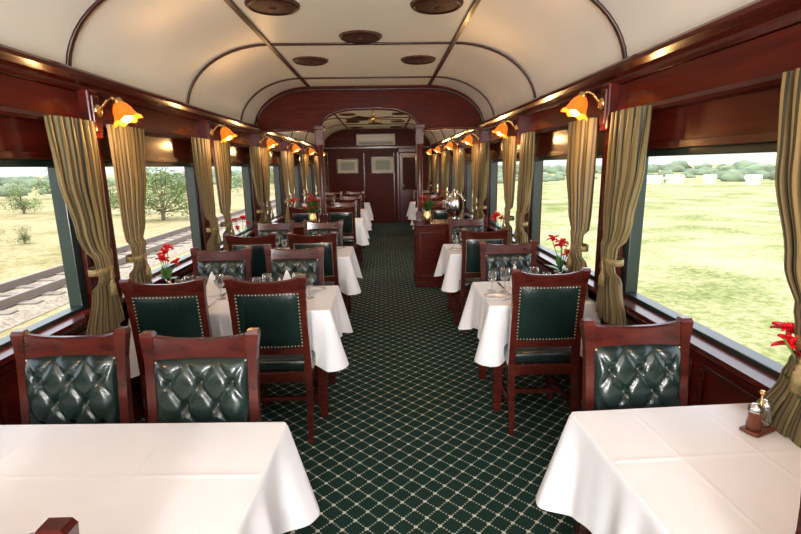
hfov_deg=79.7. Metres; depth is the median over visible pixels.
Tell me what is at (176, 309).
dining chair
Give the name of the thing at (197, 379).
dining chair
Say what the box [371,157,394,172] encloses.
framed picture
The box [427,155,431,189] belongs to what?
curtain
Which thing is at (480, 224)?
dining chair
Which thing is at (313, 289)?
plate
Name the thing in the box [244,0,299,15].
ceiling vent
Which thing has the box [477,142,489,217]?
curtain
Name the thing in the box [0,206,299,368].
sill
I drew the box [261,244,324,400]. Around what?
dining chair
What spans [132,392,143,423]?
baseboard
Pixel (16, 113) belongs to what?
curtain rod
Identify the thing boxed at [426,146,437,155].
wall sconce
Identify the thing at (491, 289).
wine glass
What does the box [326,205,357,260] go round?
dining chair
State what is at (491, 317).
dining table
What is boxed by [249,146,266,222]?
curtain
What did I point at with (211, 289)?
folded napkin
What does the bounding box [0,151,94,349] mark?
window
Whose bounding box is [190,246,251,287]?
dining chair
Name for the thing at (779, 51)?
curtain valance
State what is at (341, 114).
ceiling vent
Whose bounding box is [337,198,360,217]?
dining chair
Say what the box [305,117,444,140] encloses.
rib
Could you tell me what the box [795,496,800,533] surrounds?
dining chair
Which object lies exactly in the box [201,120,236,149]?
wall sconce
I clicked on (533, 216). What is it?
window
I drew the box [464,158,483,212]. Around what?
window
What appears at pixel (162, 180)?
tree
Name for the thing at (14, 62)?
crown molding
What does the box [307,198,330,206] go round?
dining chair
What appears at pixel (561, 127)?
rail
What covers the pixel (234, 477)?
dining table
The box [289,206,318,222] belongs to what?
dining chair
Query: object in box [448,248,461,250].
plate
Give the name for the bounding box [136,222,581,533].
floor
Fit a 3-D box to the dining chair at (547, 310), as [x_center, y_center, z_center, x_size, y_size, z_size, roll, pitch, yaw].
[0.856,0.468,3.044,0.442,1.040,0.526,-1,12,0]
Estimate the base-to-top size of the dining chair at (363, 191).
1.040 m
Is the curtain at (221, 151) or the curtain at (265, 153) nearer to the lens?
the curtain at (221, 151)
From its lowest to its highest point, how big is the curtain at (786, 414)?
1.163 m
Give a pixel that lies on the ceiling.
(160, 47)
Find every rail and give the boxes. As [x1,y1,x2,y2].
[526,122,568,135]
[641,69,794,112]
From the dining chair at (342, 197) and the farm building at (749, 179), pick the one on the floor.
the dining chair at (342, 197)
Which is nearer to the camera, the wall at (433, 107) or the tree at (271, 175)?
the wall at (433, 107)
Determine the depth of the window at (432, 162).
13.28 m
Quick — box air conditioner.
[356,134,394,145]
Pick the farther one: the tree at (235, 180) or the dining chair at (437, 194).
the tree at (235, 180)
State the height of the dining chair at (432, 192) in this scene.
1.040 m
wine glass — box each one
[214,274,225,299]
[306,278,313,298]
[487,271,496,291]
[500,267,509,292]
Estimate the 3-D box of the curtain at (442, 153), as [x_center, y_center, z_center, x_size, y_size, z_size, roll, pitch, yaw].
[0.914,-1.845,10.212,0.131,1.163,0.399,1,12,11]
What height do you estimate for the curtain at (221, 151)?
1.163 m
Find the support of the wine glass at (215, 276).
on the dining table at (328, 318)
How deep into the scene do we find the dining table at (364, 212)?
9.45 m
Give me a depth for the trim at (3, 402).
2.10 m
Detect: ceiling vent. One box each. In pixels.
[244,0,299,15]
[292,56,327,65]
[339,30,381,43]
[339,113,355,115]
[391,120,404,122]
[401,55,435,64]
[410,0,463,14]
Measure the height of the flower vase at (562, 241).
0.381 m
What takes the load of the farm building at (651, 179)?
on the ground at (712, 255)
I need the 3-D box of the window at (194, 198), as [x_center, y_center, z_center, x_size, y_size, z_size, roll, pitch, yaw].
[-1.844,-0.397,3.683,0.097,0.870,1.580,-1,12,-2]
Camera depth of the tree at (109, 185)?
38.58 m
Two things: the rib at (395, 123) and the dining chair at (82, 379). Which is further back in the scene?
the rib at (395, 123)
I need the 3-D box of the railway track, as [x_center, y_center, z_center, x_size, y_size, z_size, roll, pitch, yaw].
[-9.923,-8.610,54.064,2.600,0.310,130.000,-1,12,-2]
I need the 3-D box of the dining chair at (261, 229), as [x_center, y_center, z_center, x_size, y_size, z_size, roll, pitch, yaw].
[-1.405,0.035,5.283,0.456,1.040,0.526,-2,12,-3]
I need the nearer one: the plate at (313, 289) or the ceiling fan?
the plate at (313, 289)
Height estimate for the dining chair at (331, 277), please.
1.040 m
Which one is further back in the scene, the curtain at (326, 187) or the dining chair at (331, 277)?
the curtain at (326, 187)
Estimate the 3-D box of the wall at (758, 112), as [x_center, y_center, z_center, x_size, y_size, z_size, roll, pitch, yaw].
[1.266,-0.483,4.853,0.120,2.140,18.400,-1,12,-2]
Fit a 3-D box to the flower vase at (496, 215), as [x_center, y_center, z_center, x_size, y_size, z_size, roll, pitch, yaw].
[1.056,-0.400,5.082,0.209,0.376,0.240,3,12,17]
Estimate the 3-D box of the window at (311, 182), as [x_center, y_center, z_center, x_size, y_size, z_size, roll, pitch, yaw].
[-2.102,-1.876,10.725,0.097,0.870,1.580,-1,12,-2]
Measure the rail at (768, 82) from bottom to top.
0.040 m
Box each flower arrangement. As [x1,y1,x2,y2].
[300,197,323,221]
[418,195,440,222]
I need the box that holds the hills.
[0,152,776,176]
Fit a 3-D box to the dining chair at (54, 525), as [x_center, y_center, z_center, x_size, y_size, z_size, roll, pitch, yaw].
[-0.782,0.897,1.145,0.456,1.040,0.526,-1,12,-1]
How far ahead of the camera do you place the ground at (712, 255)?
15.21 m
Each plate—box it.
[306,286,325,292]
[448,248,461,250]
[484,292,509,299]
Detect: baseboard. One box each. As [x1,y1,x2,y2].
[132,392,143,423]
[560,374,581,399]
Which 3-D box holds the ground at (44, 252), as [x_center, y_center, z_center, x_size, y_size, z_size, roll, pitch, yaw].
[-207.970,-33.595,189.811,398.000,0.001,600.000,-1,12,-2]
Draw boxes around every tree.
[0,180,42,213]
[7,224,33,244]
[30,168,50,196]
[107,180,116,204]
[109,182,153,211]
[145,167,188,220]
[146,167,172,194]
[157,170,185,195]
[231,167,274,192]
[270,166,288,186]
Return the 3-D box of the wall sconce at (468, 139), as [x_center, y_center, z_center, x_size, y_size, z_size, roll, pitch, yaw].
[0.951,-1.657,6.282,0.322,0.260,0.172,-1,12,-2]
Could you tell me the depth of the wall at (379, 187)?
13.70 m
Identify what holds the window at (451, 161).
in the wall at (758, 112)
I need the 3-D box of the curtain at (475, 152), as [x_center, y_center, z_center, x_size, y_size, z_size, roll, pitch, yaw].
[1.043,-1.105,6.691,0.131,1.163,0.399,1,12,11]
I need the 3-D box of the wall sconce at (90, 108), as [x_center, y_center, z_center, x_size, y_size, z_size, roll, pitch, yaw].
[-1.605,-0.853,2.676,0.322,0.260,0.172,-1,12,-2]
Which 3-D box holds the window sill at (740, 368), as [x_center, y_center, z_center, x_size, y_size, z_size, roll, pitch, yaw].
[1.198,-0.246,4.900,0.125,0.060,18.400,-1,12,-2]
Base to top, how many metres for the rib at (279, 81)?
0.532 m
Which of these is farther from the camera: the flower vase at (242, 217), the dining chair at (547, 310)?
the flower vase at (242, 217)
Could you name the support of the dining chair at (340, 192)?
on the floor
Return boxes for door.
[397,148,416,222]
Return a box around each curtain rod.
[0,106,66,122]
[135,127,200,141]
[230,142,251,148]
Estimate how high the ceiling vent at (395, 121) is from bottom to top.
0.033 m
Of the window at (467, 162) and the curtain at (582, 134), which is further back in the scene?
the window at (467, 162)
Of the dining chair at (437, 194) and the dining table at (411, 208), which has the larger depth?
the dining table at (411, 208)
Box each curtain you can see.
[44,115,124,334]
[106,124,152,283]
[191,137,221,250]
[212,141,234,250]
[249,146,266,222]
[261,148,274,223]
[281,151,292,222]
[287,152,296,207]
[300,154,307,202]
[305,154,310,198]
[313,156,319,196]
[316,156,319,196]
[324,157,328,191]
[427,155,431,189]
[432,154,435,190]
[434,153,438,193]
[440,152,444,196]
[444,151,449,198]
[453,149,458,191]
[457,148,463,218]
[470,144,479,218]
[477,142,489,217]
[501,136,516,243]
[513,131,534,243]
[566,118,597,300]
[595,105,651,324]
[756,68,800,447]
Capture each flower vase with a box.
[155,244,179,283]
[231,215,250,236]
[489,211,503,230]
[546,234,570,273]
[770,321,800,398]
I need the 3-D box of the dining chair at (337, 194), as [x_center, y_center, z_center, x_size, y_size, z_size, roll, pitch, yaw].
[-1.611,-1.208,11.200,0.456,1.040,0.526,-2,12,-2]
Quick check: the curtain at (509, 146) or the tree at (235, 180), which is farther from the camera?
the tree at (235, 180)
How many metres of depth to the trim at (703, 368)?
2.08 m
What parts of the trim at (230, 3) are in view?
ceiling rail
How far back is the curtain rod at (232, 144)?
5.48 m
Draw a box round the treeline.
[0,160,774,196]
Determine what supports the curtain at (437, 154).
hanging from the rail at (561, 127)
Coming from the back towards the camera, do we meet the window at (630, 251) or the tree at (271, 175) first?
the tree at (271, 175)
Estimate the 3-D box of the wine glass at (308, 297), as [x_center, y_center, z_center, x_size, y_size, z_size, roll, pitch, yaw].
[-0.619,0.142,3.238,0.064,0.134,0.063,-1,12,-2]
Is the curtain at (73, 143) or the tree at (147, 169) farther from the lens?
the tree at (147, 169)
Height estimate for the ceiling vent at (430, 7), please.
0.033 m
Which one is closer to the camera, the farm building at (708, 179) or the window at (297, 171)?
the window at (297, 171)
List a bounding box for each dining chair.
[10,326,133,424]
[29,517,78,533]
[119,276,212,422]
[139,328,261,422]
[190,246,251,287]
[223,274,319,442]
[225,232,275,281]
[253,220,294,247]
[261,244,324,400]
[287,231,339,287]
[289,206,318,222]
[299,202,320,214]
[303,219,343,245]
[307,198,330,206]
[314,195,335,206]
[319,193,339,201]
[325,191,342,198]
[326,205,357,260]
[331,201,356,217]
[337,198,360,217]
[340,195,361,208]
[344,193,363,208]
[346,190,364,201]
[413,189,430,201]
[415,191,433,207]
[423,193,438,197]
[423,196,443,210]
[430,201,444,211]
[431,205,449,219]
[448,216,487,297]
[459,227,508,333]
[478,240,546,386]
[501,267,590,434]
[574,316,693,533]
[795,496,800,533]
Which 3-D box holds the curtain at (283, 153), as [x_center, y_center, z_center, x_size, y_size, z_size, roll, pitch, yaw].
[-1.860,-1.304,7.874,0.129,1.163,0.453,-1,12,-2]
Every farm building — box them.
[647,175,662,183]
[665,175,683,183]
[703,175,716,183]
[745,175,762,184]
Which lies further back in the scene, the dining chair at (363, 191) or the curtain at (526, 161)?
the dining chair at (363, 191)
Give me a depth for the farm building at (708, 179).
56.81 m
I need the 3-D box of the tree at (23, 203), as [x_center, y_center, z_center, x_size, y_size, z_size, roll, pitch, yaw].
[-25.314,-4.630,31.915,2.643,2.320,2.197,7,14,34]
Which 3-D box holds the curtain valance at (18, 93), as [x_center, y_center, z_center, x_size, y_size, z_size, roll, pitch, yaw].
[-1.839,-1.289,4.570,0.035,0.140,18.400,-1,12,-2]
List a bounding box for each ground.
[0,173,315,338]
[437,163,794,365]
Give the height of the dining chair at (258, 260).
1.040 m
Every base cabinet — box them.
[272,222,303,234]
[412,219,448,286]
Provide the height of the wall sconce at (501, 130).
0.260 m
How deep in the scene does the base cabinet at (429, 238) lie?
6.45 m
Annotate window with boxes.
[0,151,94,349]
[99,155,207,294]
[211,159,256,242]
[259,162,284,219]
[285,163,301,206]
[302,163,313,202]
[432,162,438,192]
[439,161,448,196]
[450,160,462,196]
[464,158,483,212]
[486,154,519,235]
[526,146,607,282]
[615,131,783,377]
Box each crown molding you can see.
[0,44,325,151]
[427,0,800,148]
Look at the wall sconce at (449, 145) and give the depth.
8.00 m
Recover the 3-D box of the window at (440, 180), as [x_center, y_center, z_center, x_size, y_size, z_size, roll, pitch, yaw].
[1.018,-1.952,10.824,0.097,0.870,1.580,-1,12,-2]
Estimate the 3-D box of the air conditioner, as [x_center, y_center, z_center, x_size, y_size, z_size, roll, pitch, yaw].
[-0.690,-3.555,13.411,1.080,0.310,0.194,-1,12,-2]
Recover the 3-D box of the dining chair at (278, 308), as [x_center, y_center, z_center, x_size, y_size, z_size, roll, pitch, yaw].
[-0.746,0.506,2.993,0.456,1.040,0.526,-1,12,-1]
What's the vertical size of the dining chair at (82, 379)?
1.040 m
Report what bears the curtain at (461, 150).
hanging from the rail at (561, 127)
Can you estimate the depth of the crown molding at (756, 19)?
2.08 m
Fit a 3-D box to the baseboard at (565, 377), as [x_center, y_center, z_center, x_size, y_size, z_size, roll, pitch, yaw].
[1.211,0.497,5.057,0.025,0.140,18.400,-1,12,-2]
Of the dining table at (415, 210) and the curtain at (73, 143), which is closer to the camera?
the curtain at (73, 143)
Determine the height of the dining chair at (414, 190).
1.040 m
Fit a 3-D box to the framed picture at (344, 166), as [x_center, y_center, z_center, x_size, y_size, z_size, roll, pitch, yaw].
[-1.500,-2.856,13.628,0.620,0.420,0.032,-1,12,-2]
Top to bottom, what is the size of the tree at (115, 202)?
2.650 m
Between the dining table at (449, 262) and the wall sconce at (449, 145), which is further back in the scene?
the wall sconce at (449, 145)
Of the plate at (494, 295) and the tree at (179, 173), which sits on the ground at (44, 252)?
the tree at (179, 173)
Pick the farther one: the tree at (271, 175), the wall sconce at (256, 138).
the tree at (271, 175)
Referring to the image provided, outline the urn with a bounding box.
[442,189,466,221]
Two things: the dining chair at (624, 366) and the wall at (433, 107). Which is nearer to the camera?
the dining chair at (624, 366)
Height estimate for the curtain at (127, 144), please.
1.163 m
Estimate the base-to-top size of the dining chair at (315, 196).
1.040 m
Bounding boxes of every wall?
[0,117,314,424]
[254,85,483,222]
[324,128,431,222]
[431,88,780,405]
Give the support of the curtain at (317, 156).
hanging from the curtain rod at (232, 144)
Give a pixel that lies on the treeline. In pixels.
(728, 173)
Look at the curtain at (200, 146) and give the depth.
4.29 m
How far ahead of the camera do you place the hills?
397.45 m
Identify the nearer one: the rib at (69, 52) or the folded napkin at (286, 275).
the rib at (69, 52)
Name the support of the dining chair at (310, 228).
on the floor
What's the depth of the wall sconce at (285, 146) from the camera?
7.91 m
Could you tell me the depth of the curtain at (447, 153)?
9.52 m
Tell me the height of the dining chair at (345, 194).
1.040 m
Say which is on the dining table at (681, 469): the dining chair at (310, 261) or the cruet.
the cruet
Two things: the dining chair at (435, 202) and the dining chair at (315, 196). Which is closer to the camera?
the dining chair at (435, 202)
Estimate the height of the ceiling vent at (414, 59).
0.033 m
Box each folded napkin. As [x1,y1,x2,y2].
[206,272,220,296]
[283,270,290,279]
[509,264,515,288]
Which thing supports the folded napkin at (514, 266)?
on the dining table at (491, 317)
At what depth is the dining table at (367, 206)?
11.21 m
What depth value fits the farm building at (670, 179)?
59.20 m
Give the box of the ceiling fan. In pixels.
[345,110,401,122]
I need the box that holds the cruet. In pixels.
[739,390,775,437]
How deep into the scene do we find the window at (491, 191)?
6.21 m
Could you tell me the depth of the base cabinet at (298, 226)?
6.33 m
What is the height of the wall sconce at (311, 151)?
0.260 m
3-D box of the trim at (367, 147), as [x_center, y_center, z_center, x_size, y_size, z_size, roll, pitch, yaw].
[-0.649,-2.445,13.762,3.050,1.970,0.029,-1,12,-2]
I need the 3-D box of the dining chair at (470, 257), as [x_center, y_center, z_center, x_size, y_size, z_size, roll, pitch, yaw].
[0.791,0.098,4.804,0.442,1.040,0.526,-1,12,0]
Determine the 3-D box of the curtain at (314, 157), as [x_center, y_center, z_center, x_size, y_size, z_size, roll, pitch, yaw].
[-1.989,-2.043,11.394,0.129,1.163,0.453,-1,12,-2]
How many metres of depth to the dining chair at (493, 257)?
3.70 m
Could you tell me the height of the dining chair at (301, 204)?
1.040 m
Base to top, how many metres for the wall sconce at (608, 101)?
0.260 m
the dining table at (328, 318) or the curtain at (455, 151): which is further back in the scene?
the curtain at (455, 151)
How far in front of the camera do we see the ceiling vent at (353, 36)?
3.83 m
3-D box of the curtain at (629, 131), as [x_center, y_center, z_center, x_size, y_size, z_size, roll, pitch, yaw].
[1.193,-0.249,2.615,0.131,1.163,0.399,-4,12,-14]
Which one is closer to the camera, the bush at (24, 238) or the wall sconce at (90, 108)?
the wall sconce at (90, 108)
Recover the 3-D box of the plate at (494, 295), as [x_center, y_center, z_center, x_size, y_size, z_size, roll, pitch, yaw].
[0.635,0.196,3.173,0.170,0.012,0.170,-1,12,-2]
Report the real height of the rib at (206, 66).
0.532 m
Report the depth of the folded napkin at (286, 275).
3.36 m
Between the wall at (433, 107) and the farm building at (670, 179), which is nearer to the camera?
the wall at (433, 107)
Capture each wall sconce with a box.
[77,89,142,138]
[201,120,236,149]
[252,133,277,151]
[282,140,300,154]
[300,145,315,154]
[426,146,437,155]
[434,143,447,153]
[445,138,462,153]
[462,130,484,149]
[492,115,525,144]
[561,82,618,130]
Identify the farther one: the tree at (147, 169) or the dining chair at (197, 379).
the tree at (147, 169)
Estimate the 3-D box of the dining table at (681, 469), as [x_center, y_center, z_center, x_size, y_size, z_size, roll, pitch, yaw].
[0.932,0.937,1.498,0.818,0.756,0.835,-2,12,-3]
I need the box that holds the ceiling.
[0,0,754,144]
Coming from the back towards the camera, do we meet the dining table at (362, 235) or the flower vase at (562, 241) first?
the dining table at (362, 235)
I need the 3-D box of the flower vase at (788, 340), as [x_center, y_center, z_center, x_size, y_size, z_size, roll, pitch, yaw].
[1.254,0.364,1.470,0.213,0.364,0.180,5,13,27]
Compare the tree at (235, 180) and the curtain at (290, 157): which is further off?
the tree at (235, 180)
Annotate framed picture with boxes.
[336,159,358,173]
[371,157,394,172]
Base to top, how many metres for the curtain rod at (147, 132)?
0.040 m
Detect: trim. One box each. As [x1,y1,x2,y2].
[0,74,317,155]
[0,220,284,424]
[224,0,480,129]
[325,145,428,215]
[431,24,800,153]
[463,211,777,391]
[464,216,758,405]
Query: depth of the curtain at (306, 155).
10.00 m
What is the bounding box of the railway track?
[0,187,316,331]
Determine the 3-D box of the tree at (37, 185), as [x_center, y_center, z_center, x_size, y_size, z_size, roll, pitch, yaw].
[-35.481,-9.228,49.924,4.846,4.254,4.028,2,12,13]
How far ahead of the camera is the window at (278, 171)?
7.89 m
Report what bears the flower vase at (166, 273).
on the dining table at (328, 318)
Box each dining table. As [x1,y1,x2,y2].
[0,422,319,533]
[128,285,352,416]
[277,246,362,313]
[319,218,369,266]
[360,209,371,248]
[364,202,373,219]
[406,202,414,231]
[410,208,416,228]
[434,244,479,324]
[458,281,601,410]
[536,403,800,533]
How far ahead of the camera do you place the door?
13.76 m
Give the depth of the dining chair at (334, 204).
8.37 m
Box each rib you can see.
[65,0,626,65]
[186,42,536,103]
[240,76,494,120]
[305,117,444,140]
[315,123,436,144]
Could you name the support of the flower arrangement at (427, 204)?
on the base cabinet at (429, 238)
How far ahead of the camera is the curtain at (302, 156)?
9.52 m
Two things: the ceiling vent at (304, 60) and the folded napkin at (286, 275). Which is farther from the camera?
the ceiling vent at (304, 60)
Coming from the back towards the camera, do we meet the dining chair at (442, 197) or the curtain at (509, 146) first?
the dining chair at (442, 197)
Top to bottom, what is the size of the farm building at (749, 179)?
1.050 m
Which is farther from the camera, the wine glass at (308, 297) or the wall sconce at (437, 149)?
the wall sconce at (437, 149)
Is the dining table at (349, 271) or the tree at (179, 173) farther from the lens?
the tree at (179, 173)
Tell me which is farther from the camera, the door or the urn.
the door
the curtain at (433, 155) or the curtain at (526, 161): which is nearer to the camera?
the curtain at (526, 161)
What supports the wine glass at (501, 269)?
on the dining table at (491, 317)
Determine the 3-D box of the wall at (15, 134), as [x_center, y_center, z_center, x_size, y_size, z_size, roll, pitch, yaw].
[-1.901,-0.406,4.753,0.120,2.140,18.400,-1,12,-2]
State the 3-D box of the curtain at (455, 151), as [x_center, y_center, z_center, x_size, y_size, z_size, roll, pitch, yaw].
[0.977,-1.475,8.451,0.131,1.163,0.412,1,12,9]
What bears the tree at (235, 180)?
on the ground at (44, 252)
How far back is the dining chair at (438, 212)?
7.43 m

